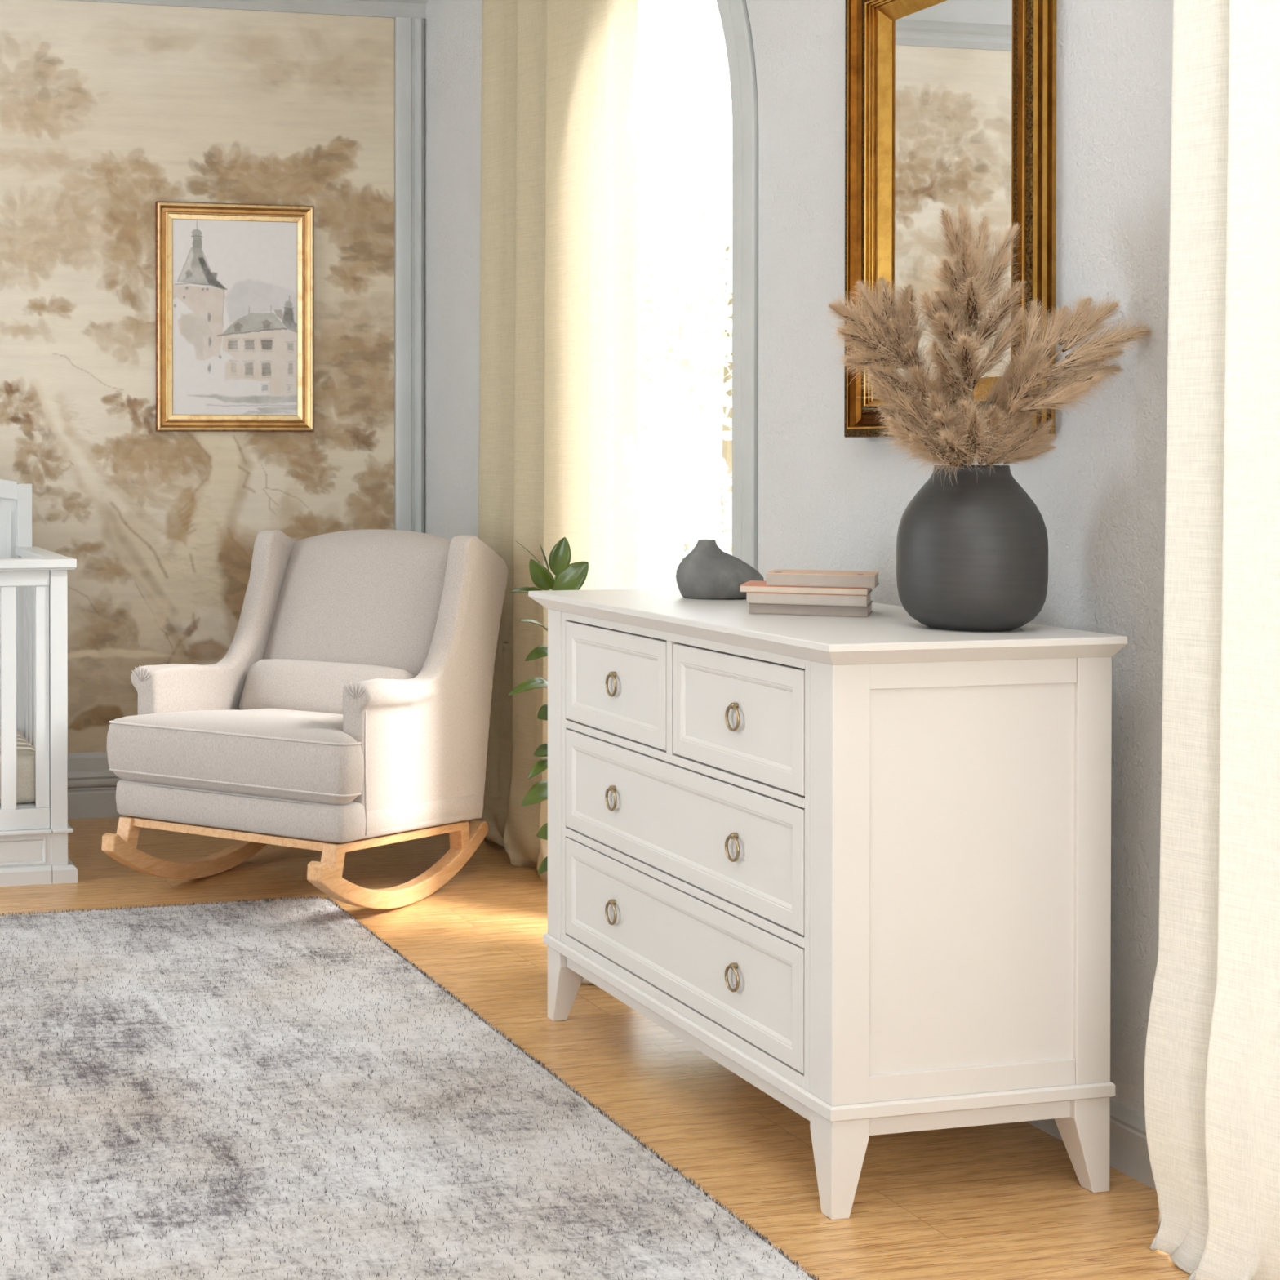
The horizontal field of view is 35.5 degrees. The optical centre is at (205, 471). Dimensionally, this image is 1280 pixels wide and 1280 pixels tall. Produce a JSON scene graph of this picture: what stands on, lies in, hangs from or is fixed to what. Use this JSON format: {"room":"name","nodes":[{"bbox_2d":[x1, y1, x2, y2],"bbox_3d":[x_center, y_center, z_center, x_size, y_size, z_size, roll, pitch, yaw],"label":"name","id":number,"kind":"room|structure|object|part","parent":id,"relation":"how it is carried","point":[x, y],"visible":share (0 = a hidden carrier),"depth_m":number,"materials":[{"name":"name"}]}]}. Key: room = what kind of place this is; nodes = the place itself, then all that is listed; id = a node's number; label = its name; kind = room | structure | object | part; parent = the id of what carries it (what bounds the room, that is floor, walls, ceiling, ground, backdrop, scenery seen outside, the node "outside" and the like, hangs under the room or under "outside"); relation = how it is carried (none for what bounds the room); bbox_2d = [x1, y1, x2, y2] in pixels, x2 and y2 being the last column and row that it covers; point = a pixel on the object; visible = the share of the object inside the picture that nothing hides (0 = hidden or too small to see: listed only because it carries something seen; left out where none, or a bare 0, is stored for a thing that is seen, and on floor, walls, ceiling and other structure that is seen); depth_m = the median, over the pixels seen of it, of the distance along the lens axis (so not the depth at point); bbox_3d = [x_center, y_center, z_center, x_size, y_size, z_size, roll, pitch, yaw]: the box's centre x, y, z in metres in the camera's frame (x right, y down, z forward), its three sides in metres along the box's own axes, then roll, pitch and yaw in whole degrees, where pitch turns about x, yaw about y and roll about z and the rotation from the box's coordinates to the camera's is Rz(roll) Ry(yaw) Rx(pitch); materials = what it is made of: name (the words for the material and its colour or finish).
{"room":"bedroom","nodes":[
{"label":"bedroom","id":0,"kind":"room"},
{"bbox_2d":[0,817,1190,1279],"bbox_3d":[-0.468,1.194,2.095,4.640,0.120,8.070,0,1,-13],"label":"floor","id":1,"kind":"structure","parent":0,"point":[1008,1201],"depth_m":3.30,"materials":[{"name":"brown wood"}]},
{"bbox_2d":[0,479,77,886],"bbox_3d":[-1.104,0.506,5.326,1.386,1.196,0.735,0,1,-13],"label":"crib","id":2,"kind":"object","parent":1,"relation":"on","point":[33,588],"visible":0.91,"depth_m":5.14,"materials":[{"name":"white paint"}]},
{"bbox_3d":[-1.184,-0.004,5.656,1.250,0.183,0.034,0,1,-13],"label":"headboard rail","id":3,"kind":"part","parent":2,"relation":"part of","materials":[{"name":"white paint"}]},
{"bbox_3d":[-1.182,0.428,5.655,1.250,0.946,0.005,0,1,-13],"label":"headboard panel","id":4,"kind":"part","parent":2,"relation":"part of","materials":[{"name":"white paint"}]},
{"bbox_2d":[0,725,35,804],"bbox_3d":[-1.107,0.835,5.339,1.242,0.132,0.615,0,1,-13],"label":"mattress","id":5,"kind":"object","parent":2,"relation":"on","point":[25,751],"visible":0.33,"depth_m":5.17,"materials":[{"name":"fabric"}]},
{"bbox_3d":[-0.553,0.548,5.810,0.046,1.020,0.046,0,1,-13],"label":"post","id":6,"kind":"part","parent":2,"relation":"part of","materials":[{"name":"white paint"}]},
{"bbox_3d":[-1.030,0.935,5.011,1.248,0.056,0.028,0,1,-13],"label":"rail","id":7,"kind":"part","parent":2,"relation":"part of","materials":[{"name":"white paint"}]},
{"bbox_3d":[-1.031,0.288,5.005,1.248,0.042,0.028,0,1,-13],"label":"rail","id":8,"kind":"part","parent":2,"relation":"part of","materials":[{"name":"white paint"}]},
{"bbox_3d":[-1.048,1.021,4.992,1.296,0.098,0.011,0,1,-13],"label":"skirt panel","id":9,"kind":"part","parent":2,"relation":"part of","materials":[{"name":"white paint"}]},
{"bbox_3d":[-1.105,0.965,5.334,1.366,0.010,0.727,0,1,-13],"label":"ledge moulding","id":10,"kind":"part","parent":2,"relation":"part of","materials":[{"name":"white paint"}]},
{"bbox_3d":[-1.030,0.252,5.006,1.386,0.029,0.082,0,1,-13],"label":"rail","id":11,"kind":"part","parent":2,"relation":"part of","materials":[{"name":"white paint"}]},
{"bbox_3d":[-0.475,0.244,5.503,0.068,0.024,0.632,0,1,-13],"label":"rail","id":12,"kind":"part","parent":2,"relation":"part of","materials":[{"name":"white paint"}]},
{"bbox_3d":[-0.400,0.662,5.160,0.046,0.805,0.046,0,1,-13],"label":"post","id":13,"kind":"part","parent":2,"relation":"part of","materials":[{"name":"white paint"}]},
{"bbox_2d":[101,528,507,909],"bbox_3d":[0.281,0.636,5.086,0.722,0.935,1.006,0,1,34],"label":"rocking chair","id":14,"kind":"object","parent":1,"relation":"on","point":[406,759],"visible":0.96,"depth_m":4.97,"materials":[{"name":"beige fabric"}]},
{"bbox_3d":[-0.202,0.932,4.912,0.040,0.088,0.063,0,1,34],"label":"leg","id":15,"kind":"part","parent":14,"relation":"part of","materials":[{"name":"brown wood"}]},
{"bbox_3d":[0.054,0.901,4.749,0.570,0.022,0.023,0,1,34],"label":"rail","id":16,"kind":"part","parent":14,"relation":"part of","materials":[{"name":"brown wood"}]},
{"bbox_2d":[106,708,364,804],"bbox_3d":[0.205,0.729,4.973,0.716,0.222,0.630,0,1,34],"label":"seat cushion","id":17,"kind":"object","parent":14,"relation":"on","point":[160,756],"depth_m":4.72,"materials":[{"name":"fabric"}]},
{"bbox_3d":[0.249,0.867,5.040,0.680,0.148,0.746,0,1,34],"label":"seat","id":18,"kind":"part","parent":14,"relation":"part of","materials":[{"name":"fabric"}]},
{"bbox_2d":[238,658,415,714],"bbox_3d":[0.324,0.599,5.149,0.524,0.167,0.141,0,1,34],"label":"lumbar pillow","id":19,"kind":"object","parent":14,"relation":"on","point":[311,686],"visible":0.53,"depth_m":5.14,"materials":[{"name":"fabric"}]},
{"bbox_3d":[0.302,0.935,4.575,0.040,0.088,0.063,0,1,34],"label":"leg","id":20,"kind":"part","parent":14,"relation":"part of","materials":[{"name":"brown wood"}]},
{"bbox_3d":[0.436,0.434,5.316,0.570,0.537,0.352,0,1,34],"label":"backrest","id":21,"kind":"part","parent":14,"relation":"part of","materials":[{"name":"fabric"}]},
{"bbox_3d":[0.493,0.927,4.861,0.040,0.072,0.637,0,1,34],"label":"rail","id":22,"kind":"part","parent":14,"relation":"part of","materials":[{"name":"brown wood"}]},
{"bbox_3d":[0.681,0.978,5.141,0.040,0.078,0.051,0,1,34],"label":"leg","id":23,"kind":"part","parent":14,"relation":"part of","materials":[{"name":"brown wood"}]},
{"bbox_2d":[0,895,818,1279],"bbox_3d":[-0.842,1.117,2.902,3.180,0.020,3.414,0,1,-13],"label":"area rug","id":24,"kind":"object","parent":1,"relation":"on","point":[262,1090],"visible":1,"depth_m":3.21,"materials":[{"name":"grey carpet"}]},
{"bbox_2d":[507,537,595,985],"bbox_3d":[0.784,0.626,4.181,0.351,0.971,0.215,0,1,-13],"label":"rubber plant","id":25,"kind":"object","parent":1,"relation":"on","point":[568,576],"visible":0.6,"depth_m":4.11,"materials":[{"name":"green plant"}]},
{"bbox_3d":[0.854,1.012,4.206,0.204,0.199,0.204,0,1,-13],"label":"pot","id":26,"kind":"part","parent":25,"relation":"part of","materials":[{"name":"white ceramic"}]},
{"bbox_2d":[528,587,1127,1219],"bbox_3d":[1.042,0.685,3.437,0.514,0.870,1.130,0,1,-13],"label":"dresser","id":27,"kind":"object","parent":1,"relation":"on","point":[860,867],"visible":0.99,"depth_m":2.96,"materials":[{"name":"beige paint"}]},
{"bbox_3d":[0.737,0.612,3.866,0.063,0.664,0.088,0,1,-13],"label":"post","id":28,"kind":"part","parent":27,"relation":"part of","materials":[{"name":"beige paint"}]},
{"bbox_3d":[0.735,1.041,3.882,0.063,0.150,0.063,0,1,-13],"label":"leg","id":29,"kind":"part","parent":27,"relation":"part of","materials":[{"name":"beige paint"}]},
{"bbox_3d":[0.766,0.832,3.606,0.012,0.048,0.044,0,1,-13],"label":"handle","id":30,"kind":"part","parent":27,"relation":"part of","materials":[{"name":"gold metal"}]},
{"bbox_3d":[0.766,0.617,3.603,0.012,0.048,0.044,0,1,-13],"label":"handle","id":31,"kind":"part","parent":27,"relation":"part of","materials":[{"name":"gold metal"}]},
{"bbox_3d":[0.766,0.401,3.601,0.012,0.048,0.044,0,1,-13],"label":"handle","id":32,"kind":"part","parent":27,"relation":"part of","materials":[{"name":"gold metal"}]},
{"bbox_3d":[0.774,0.398,3.604,0.016,0.193,0.428,0,1,-13],"label":"drawer","id":33,"kind":"part","parent":27,"relation":"part of","materials":[{"name":"beige paint"}]},
{"bbox_3d":[0.833,0.617,3.384,0.030,0.664,0.894,0,1,-13],"label":"frame","id":34,"kind":"part","parent":27,"relation":"part of","materials":[{"name":"beige paint"}]},
{"bbox_3d":[0.827,0.830,3.385,0.016,0.192,0.887,0,1,-13],"label":"drawer","id":35,"kind":"part","parent":27,"relation":"part of","materials":[{"name":"beige paint"}]},
{"bbox_3d":[0.826,0.615,3.383,0.016,0.194,0.887,0,1,-13],"label":"drawer","id":36,"kind":"part","parent":27,"relation":"part of","materials":[{"name":"beige paint"}]},
{"bbox_2d":[675,539,764,599],"bbox_3d":[1.000,0.190,3.724,0.167,0.114,0.125,0,1,-13],"label":"bud vase","id":37,"kind":"object","parent":27,"relation":"on","point":[707,571],"visible":0.94,"depth_m":3.68,"materials":[{"name":"grey ceramic"}]},
{"bbox_3d":[0.872,0.836,3.158,0.012,0.048,0.044,0,1,-13],"label":"handle","id":38,"kind":"part","parent":27,"relation":"part of","materials":[{"name":"gold metal"}]},
{"bbox_3d":[0.872,0.621,3.156,0.012,0.048,0.044,0,1,-13],"label":"handle","id":39,"kind":"part","parent":27,"relation":"part of","materials":[{"name":"gold metal"}]},
{"bbox_3d":[0.871,0.406,3.154,0.012,0.048,0.044,0,1,-13],"label":"handle","id":40,"kind":"part","parent":27,"relation":"part of","materials":[{"name":"gold metal"}]},
{"bbox_3d":[0.878,0.402,3.158,0.016,0.193,0.430,0,1,-13],"label":"drawer","id":41,"kind":"part","parent":27,"relation":"part of","materials":[{"name":"beige paint"}]},
{"bbox_2d":[749,600,873,617],"bbox_3d":[1.073,0.241,3.387,0.198,0.019,0.135,0,1,23],"label":"book","id":42,"kind":"object","parent":27,"relation":"on","point":[754,608],"visible":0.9,"depth_m":3.33,"materials":[{"name":"white paper"}]},
{"bbox_2d":[746,591,871,606],"bbox_3d":[1.067,0.222,3.378,0.200,0.019,0.135,0,1,23],"label":"book","id":43,"kind":"object","parent":42,"relation":"on","point":[752,597],"visible":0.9,"depth_m":3.32,"materials":[{"name":"white paper"}]},
{"bbox_2d":[740,580,872,595],"bbox_3d":[1.062,0.206,3.379,0.212,0.012,0.135,0,1,23],"label":"book","id":44,"kind":"object","parent":43,"relation":"on","point":[755,586],"visible":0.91,"depth_m":3.32,"materials":[{"name":"paper"}]},
{"bbox_2d":[766,568,879,588],"bbox_3d":[1.086,0.189,3.365,0.180,0.022,0.120,0,1,23],"label":"book","id":45,"kind":"object","parent":44,"relation":"on","point":[775,577],"visible":1,"depth_m":3.32,"materials":[{"name":"paper"}]},
{"bbox_3d":[1.052,0.959,3.442,0.493,0.023,1.075,0,1,-13],"label":"moulding","id":46,"kind":"part","parent":27,"relation":"part of","materials":[{"name":"beige paint"}]},
{"bbox_3d":[0.961,0.621,2.913,0.063,0.664,0.081,0,1,-13],"label":"post","id":47,"kind":"part","parent":27,"relation":"part of","materials":[{"name":"beige paint"}]},
{"bbox_3d":[0.963,1.050,2.909,0.063,0.150,0.063,0,1,-13],"label":"leg","id":48,"kind":"part","parent":27,"relation":"part of","materials":[{"name":"beige paint"}]},
{"bbox_2d":[896,465,1048,631],"bbox_3d":[1.234,0.122,3.083,0.228,0.262,0.228,0,1,-13],"label":"vase","id":49,"kind":"object","parent":27,"relation":"on","point":[972,550],"visible":0.94,"depth_m":3.00,"materials":[{"name":"grey ceramic"}]},
{"bbox_2d":[824,276,958,464],"bbox_3d":[1.094,-0.045,3.035,0.218,0.539,0.221,0,1,25],"label":"pampas grass","id":50,"kind":"object","parent":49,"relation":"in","point":[903,354],"depth_m":3.01,"materials":[{"name":"beige plant"}]},
{"bbox_2d":[878,387,1006,484],"bbox_3d":[1.148,0.047,2.980,0.228,0.354,0.154,0,1,-16],"label":"pampas grass","id":51,"kind":"object","parent":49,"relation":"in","point":[945,447],"depth_m":2.96,"materials":[{"name":"beige plant"}]},
{"bbox_2d":[904,203,1046,465],"bbox_3d":[1.220,-0.103,3.025,0.289,0.653,0.170,0,1,-29],"label":"pampas grass","id":52,"kind":"object","parent":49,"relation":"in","point":[971,284],"depth_m":3.00,"materials":[{"name":"beige plant"}]},
{"bbox_2d":[960,382,1057,471],"bbox_3d":[1.264,0.035,3.026,0.225,0.377,0.132,0,1,-30],"label":"pampas grass","id":53,"kind":"object","parent":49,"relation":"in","point":[1019,446],"depth_m":3.01,"materials":[{"name":"beige plant"}]},
{"bbox_2d":[978,290,1153,465],"bbox_3d":[1.349,-0.031,3.005,0.287,0.510,0.178,0,1,-5],"label":"pampas grass","id":54,"kind":"object","parent":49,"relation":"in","point":[1073,380],"depth_m":2.99,"materials":[{"name":"beige plant"}]},
{"bbox_3d":[1.202,0.621,2.939,0.422,0.664,0.020,0,1,-13],"label":"panel","id":55,"kind":"part","parent":27,"relation":"part of","materials":[{"name":"beige paint"}]},
{"bbox_3d":[1.372,1.049,3.005,0.063,0.150,0.063,0,1,-13],"label":"leg","id":56,"kind":"part","parent":27,"relation":"part of","materials":[{"name":"beige paint"}]},
{"bbox_2d":[424,0,1173,1116],"bbox_3d":[1.661,-0.281,2.478,0.090,2.820,7.870,0,1,-13],"label":"wall","id":57,"kind":"structure","parent":0,"point":[828,500],"depth_m":3.61,"materials":[{"name":"paint"}]},
{"bbox_2d":[473,0,637,880],"bbox_3d":[0.939,-0.238,5.168,0.133,2.678,1.135,0,1,-13],"label":"curtain","id":58,"kind":"object","parent":57,"relation":"hanging from","point":[557,446],"visible":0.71,"depth_m":5.10,"materials":[{"name":"white fabric"}]},
{"bbox_2d":[637,0,758,570],"bbox_3d":[1.139,-0.189,4.668,0.097,2.394,0.937,0,1,-13],"label":"window","id":59,"kind":"structure","parent":57,"relation":"in","point":[734,15],"depth_m":4.24,"materials":[{"name":"paint"}]},
{"bbox_2d":[467,819,1155,1190],"bbox_3d":[1.591,1.078,2.567,0.015,0.100,7.650,0,1,-13],"label":"baseboard","id":60,"kind":"structure","parent":57,"relation":"attached to","point":[1128,1146],"depth_m":3.05,"materials":[{"name":"paint"}]},
{"bbox_2d":[844,0,1056,437],"bbox_3d":[1.347,-0.517,3.504,0.050,0.905,0.571,0,1,-13],"label":"wall mirror","id":61,"kind":"object","parent":57,"relation":"attached to","point":[948,104],"visible":0.73,"depth_m":3.53,"materials":[{"name":"gold metal"}]},
{"bbox_2d":[891,0,1012,380],"bbox_3d":[1.364,-0.517,3.508,0.001,0.699,0.365,0,1,-13],"label":"mirror glass","id":62,"kind":"object","parent":61,"relation":"attached to","point":[952,60],"depth_m":3.51,"materials":[{"name":"beige mirror"}]},
{"bbox_2d":[1144,0,1279,1279],"bbox_3d":[1.534,-0.211,2.341,0.200,2.678,1.060,0,1,-13],"label":"curtain","id":63,"kind":"object","parent":57,"relation":"hanging from","point":[1212,1058],"visible":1,"depth_m":2.65,"materials":[{"name":"white fabric"}]},
{"bbox_3d":[-1.369,-0.312,5.911,4.640,2.820,0.200,0,1,-13],"label":"wall","id":64,"kind":"structure","parent":0,"visible":0},
{"bbox_2d":[67,751,122,787],"bbox_3d":[-1.347,0.946,5.810,4.228,0.105,0.030,0,1,-13],"label":"trim","id":65,"kind":"structure","parent":64,"relation":"attached to","point":[84,769],"depth_m":6.03,"materials":[{"name":"paint"}]},
{"bbox_2d":[67,785,125,819],"bbox_3d":[-1.342,1.049,5.817,4.240,0.100,0.021,0,1,-13],"label":"baseboard","id":66,"kind":"structure","parent":64,"relation":"attached to","point":[96,802],"depth_m":6.04,"materials":[{"name":"paint"}]},
{"bbox_2d":[0,0,394,753],"bbox_3d":[-0.683,-0.315,5.965,2.671,2.551,0.001,0,1,-13],"label":"wallpaper","id":67,"kind":"structure","parent":64,"relation":"attached to","point":[109,112],"depth_m":6.09,"materials":[{"name":"paper"}]},
{"bbox_2d":[155,201,314,431],"bbox_3d":[0.095,-0.492,6.135,0.520,0.730,0.022,0,1,-13],"label":"framed painting","id":68,"kind":"object","parent":64,"relation":"attached to","point":[235,282],"visible":1,"depth_m":6.14,"materials":[{"name":"gold metal"}]},
{"bbox_2d":[63,0,427,19],"bbox_3d":[-1.329,-1.598,5.726,4.240,0.244,0.155,0,1,-13],"label":"trim","id":69,"kind":"structure","parent":64,"relation":"attached to","point":[413,9],"depth_m":6.18,"materials":[{"name":"paint"}]},
{"bbox_2d":[394,17,424,533],"bbox_3d":[0.671,-0.297,6.273,0.103,2.370,0.028,0,1,-13],"label":"trim","id":70,"kind":"structure","parent":64,"relation":"attached to","point":[409,33],"depth_m":6.26,"materials":[{"name":"paint"}]},
{"label":"outside","id":71,"kind":"structure","parent":0,"visible":0},
{"bbox_2d":[637,489,720,584],"bbox_3d":[26.940,1.167,21.748,57.610,0.200,90.000,0,1,-13],"label":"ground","id":72,"kind":"structure","parent":71,"point":[706,532],"depth_m":37.43,"materials":[{"name":"white"}]},
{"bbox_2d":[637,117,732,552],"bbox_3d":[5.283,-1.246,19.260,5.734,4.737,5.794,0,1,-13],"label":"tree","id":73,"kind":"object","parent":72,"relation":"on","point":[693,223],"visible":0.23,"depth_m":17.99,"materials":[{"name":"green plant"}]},
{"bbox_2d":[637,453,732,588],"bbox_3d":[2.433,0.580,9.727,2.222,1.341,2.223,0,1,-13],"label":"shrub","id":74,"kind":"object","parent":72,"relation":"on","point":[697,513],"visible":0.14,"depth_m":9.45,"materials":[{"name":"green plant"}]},
{"bbox_2d":[672,536,732,588],"bbox_3d":[1.671,0.739,6.103,0.619,1.064,0.612,0,1,40],"label":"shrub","id":75,"kind":"object","parent":72,"relation":"on","point":[718,544],"visible":0.02,"depth_m":6.10,"materials":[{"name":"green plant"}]}
]}

